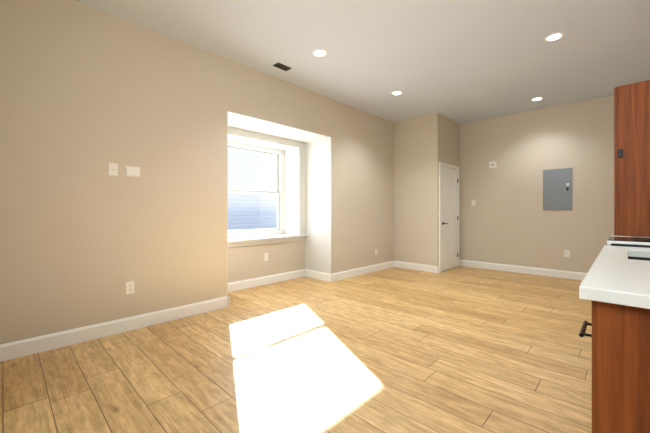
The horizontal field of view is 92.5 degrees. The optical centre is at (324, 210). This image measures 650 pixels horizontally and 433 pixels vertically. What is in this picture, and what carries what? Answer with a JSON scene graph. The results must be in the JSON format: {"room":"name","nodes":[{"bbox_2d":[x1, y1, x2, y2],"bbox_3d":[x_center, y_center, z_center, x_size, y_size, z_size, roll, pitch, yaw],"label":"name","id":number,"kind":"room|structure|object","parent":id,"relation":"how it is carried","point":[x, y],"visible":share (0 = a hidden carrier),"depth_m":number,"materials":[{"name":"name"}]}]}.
{"room":"kitchen","nodes":[
{"label":"kitchen","id":0,"kind":"room"},
{"bbox_2d":[0,0,393,344],"bbox_3d":[-1.143,-0.345,4.718,1.200,3.030,8.800,0,0,44],"label":"wall","id":1,"kind":"structure","parent":0,"point":[88,94],"depth_m":3.06,"materials":[{"name":"beige paint"}]},
{"bbox_2d":[109,163,117,175],"bbox_3d":[-2.008,-0.394,2.951,0.012,0.117,0.072,0,0,44],"label":"light switch","id":2,"kind":"object","parent":1,"relation":"attached to","point":[113,169],"visible":1,"depth_m":2.95,"materials":[{"name":"white plastic"}]},
{"bbox_2d":[0,296,227,361],"bbox_3d":[-2.408,1.105,2.534,0.016,0.130,3.500,0,0,44],"label":"baseboard","id":3,"kind":"structure","parent":1,"relation":"attached to","point":[21,348],"depth_m":2.88,"materials":[{"name":"white wood"}]},
{"bbox_2d":[126,281,133,293],"bbox_3d":[-1.912,0.751,3.052,0.008,0.117,0.072,0,0,44],"label":"electrical outlet","id":4,"kind":"object","parent":1,"relation":"attached to","point":[130,287],"visible":1,"depth_m":3.05,"materials":[{"name":"white plastic"}]},
{"bbox_2d":[125,166,139,176],"bbox_3d":[-1.894,-0.390,3.064,0.018,0.100,0.130,0,0,44],"label":"light switch","id":5,"kind":"object","parent":1,"relation":"attached to","point":[132,171],"visible":1,"depth_m":3.06,"materials":[{"name":"white plastic"}]},
{"bbox_2d":[228,133,298,237],"bbox_3d":[-1.169,-0.352,5.063,0.464,1.555,1.580,0,0,44],"label":"window unit","id":6,"kind":"structure","parent":1,"relation":"in","point":[286,192],"depth_m":5.51,"materials":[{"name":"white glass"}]},
{"bbox_2d":[264,253,267,260],"bbox_3d":[-0.940,0.735,4.966,0.008,0.117,0.072,0,0,44],"label":"outlet","id":7,"kind":"object","parent":1,"relation":"attached to","point":[265,256],"visible":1,"depth_m":4.97,"materials":[{"name":"white plastic"}]},
{"bbox_2d":[228,269,304,291],"bbox_3d":[-0.992,1.105,4.906,0.016,0.130,1.856,0,0,44],"label":"baseboard","id":8,"kind":"structure","parent":1,"relation":"attached to","point":[249,283],"depth_m":4.93,"materials":[{"name":"white wood"}]},
{"bbox_2d":[228,127,307,246],"bbox_3d":[-1.106,-0.346,5.016,0.440,1.743,1.856,0,0,44],"label":"window frame","id":9,"kind":"structure","parent":1,"relation":"attached to","point":[254,240],"depth_m":5.26,"materials":[{"name":"white wood"}]},
{"bbox_2d":[227,110,331,297],"bbox_3d":[-0.771,-0.030,4.693,0.630,2.400,1.880,0,0,44],"label":"window reveal","id":10,"kind":"object","parent":1,"relation":"attached to","point":[318,248],"visible":0.55,"depth_m":5.25,"materials":[{"name":"white paint"}]},
{"bbox_2d":[305,269,331,281],"bbox_3d":[-0.121,1.105,5.344,0.630,0.130,0.016,0,0,44],"label":"baseboard","id":11,"kind":"structure","parent":10,"relation":"attached to","point":[319,275],"depth_m":5.32,"materials":[{"name":"white wood"}]},
{"bbox_2d":[332,261,393,281],"bbox_3d":[0.781,1.105,5.835,0.016,0.130,1.920,0,0,44],"label":"baseboard","id":12,"kind":"structure","parent":1,"relation":"attached to","point":[357,271],"depth_m":5.71,"materials":[{"name":"white wood"}]},
{"bbox_2d":[0,266,591,432],"bbox_3d":[0.411,1.230,3.218,5.520,0.120,8.800,0,0,44],"label":"floor","id":13,"kind":"structure","parent":0,"point":[545,313],"depth_m":2.35,"materials":[{"name":"brown wood"}]},
{"bbox_2d":[587,300,649,432],"bbox_3d":[1.332,0.730,0.994,0.695,0.880,0.580,0,0,44],"label":"base cabinet","id":14,"kind":"object","parent":13,"relation":"on","point":[620,335],"depth_m":0.98,"materials":[{"name":"brown wood"}]},
{"bbox_2d":[579,245,649,308],"bbox_3d":[1.701,0.223,1.398,0.725,0.495,1.725,0,0,44],"label":"countertop","id":15,"kind":"structure","parent":14,"relation":"on","point":[619,275],"depth_m":1.15,"materials":[{"name":"white stone"}]},
{"bbox_2d":[607,235,649,247],"bbox_3d":[2.516,0.688,2.262,0.754,0.965,0.642,0,0,44],"label":"stove","id":16,"kind":"object","parent":13,"relation":"on","point":[632,241],"visible":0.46,"depth_m":2.22,"materials":[{"name":"white metal"}]},
{"bbox_2d":[614,80,649,236],"bbox_3d":[2.988,0.045,2.702,0.685,2.250,0.662,0,0,44],"label":"tall cabinet","id":17,"kind":"object","parent":13,"relation":"on","point":[632,159],"visible":0.71,"depth_m":2.63,"materials":[{"name":"brown wood"}]},
{"bbox_2d":[75,0,649,123],"bbox_3d":[0.411,-1.920,3.218,5.520,0.120,8.800,0,0,44],"label":"ceiling","id":18,"kind":"structure","parent":0,"point":[462,61],"depth_m":3.50,"materials":[{"name":"paint"}]},
{"bbox_2d":[273,62,291,70],"bbox_3d":[-0.552,-1.857,4.009,0.115,0.007,0.220,0,0,44],"label":"ceiling vent","id":19,"kind":"object","parent":18,"relation":"in","point":[282,66],"visible":1,"depth_m":4.00,"materials":[{"name":"grey metal"}]},
{"bbox_2d":[313,49,326,56],"bbox_3d":[-0.059,-1.857,3.661,0.170,0.006,0.170,0,0,44],"label":"recessed light","id":20,"kind":"object","parent":18,"relation":"in","point":[319,53],"visible":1,"depth_m":3.66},
{"bbox_2d":[391,91,402,94],"bbox_3d":[1.135,-1.857,4.902,0.170,0.006,0.170,0,0,44],"label":"recessed light","id":21,"kind":"object","parent":18,"relation":"in","point":[396,92],"visible":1,"depth_m":4.89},
{"bbox_2d":[531,97,542,100],"bbox_3d":[3.521,-1.857,5.165,0.170,0.006,0.170,0,0,44],"label":"recessed light","id":22,"kind":"object","parent":18,"relation":"in","point":[537,98],"visible":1,"depth_m":5.17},
{"bbox_2d":[544,32,563,41],"bbox_3d":[2.448,-1.857,3.325,0.170,0.006,0.170,0,0,44],"label":"recessed light","id":23,"kind":"object","parent":18,"relation":"in","point":[553,37],"visible":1,"depth_m":3.33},
{"bbox_2d":[394,112,459,272],"bbox_3d":[2.166,-0.345,6.597,0.950,3.030,1.100,0,0,44],"label":"wall","id":24,"kind":"structure","parent":0,"point":[424,145],"depth_m":6.17,"materials":[{"name":"beige paint"}]},
{"bbox_2d":[394,261,437,272],"bbox_3d":[1.790,1.105,6.185,0.950,0.130,0.016,0,0,44],"label":"baseboard","id":25,"kind":"structure","parent":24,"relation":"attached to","point":[419,267],"depth_m":6.15,"materials":[{"name":"white wood"}]},
{"bbox_2d":[439,162,458,272],"bbox_3d":[2.513,0.117,6.220,0.072,2.105,0.950,0,0,44],"label":"closet door","id":26,"kind":"structure","parent":24,"relation":"in","point":[448,216],"depth_m":6.21,"materials":[{"name":"white wood"}]},
{"bbox_2d":[460,95,613,272],"bbox_3d":[3.829,-0.345,5.894,4.320,3.030,0.200,0,0,44],"label":"wall","id":27,"kind":"structure","parent":0,"point":[507,219],"depth_m":5.71,"materials":[{"name":"beige paint"}]},
{"bbox_2d":[489,161,496,168],"bbox_3d":[3.341,-0.919,6.197,0.135,0.135,0.042,0,0,44],"label":"fire alarm strobe","id":28,"kind":"object","parent":27,"relation":"attached to","point":[492,164],"visible":1,"depth_m":6.18,"materials":[{"name":"white plastic"}]},
{"bbox_2d":[460,260,586,279],"bbox_3d":[4.024,1.105,5.556,3.170,0.130,0.016,0,0,44],"label":"baseboard","id":29,"kind":"structure","parent":27,"relation":"attached to","point":[539,271],"depth_m":5.80,"materials":[{"name":"white wood"}]},
{"bbox_2d":[543,168,571,209],"bbox_3d":[4.092,-0.380,5.485,0.414,0.726,0.024,0,0,44],"label":"electrical panel","id":30,"kind":"object","parent":27,"relation":"attached to","point":[557,189],"visible":1,"depth_m":5.47,"materials":[{"name":"grey metal"}]},
{"bbox_2d":[564,250,569,256],"bbox_3d":[4.197,0.738,5.394,0.072,0.117,0.008,0,0,44],"label":"electrical outlet","id":31,"kind":"object","parent":27,"relation":"attached to","point":[566,253],"visible":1,"depth_m":5.39,"materials":[{"name":"white plastic"}]},
{"label":"outside","id":32,"kind":"structure","parent":0,"visible":0},
{"bbox_2d":[228,148,276,230],"bbox_3d":[-3.311,-3.180,7.368,0.001,9.300,18.000,0,0,44],"label":"sky","id":33,"kind":"structure","parent":32,"point":[255,178],"depth_m":8.67,"materials":[{"name":"white"}]}
]}

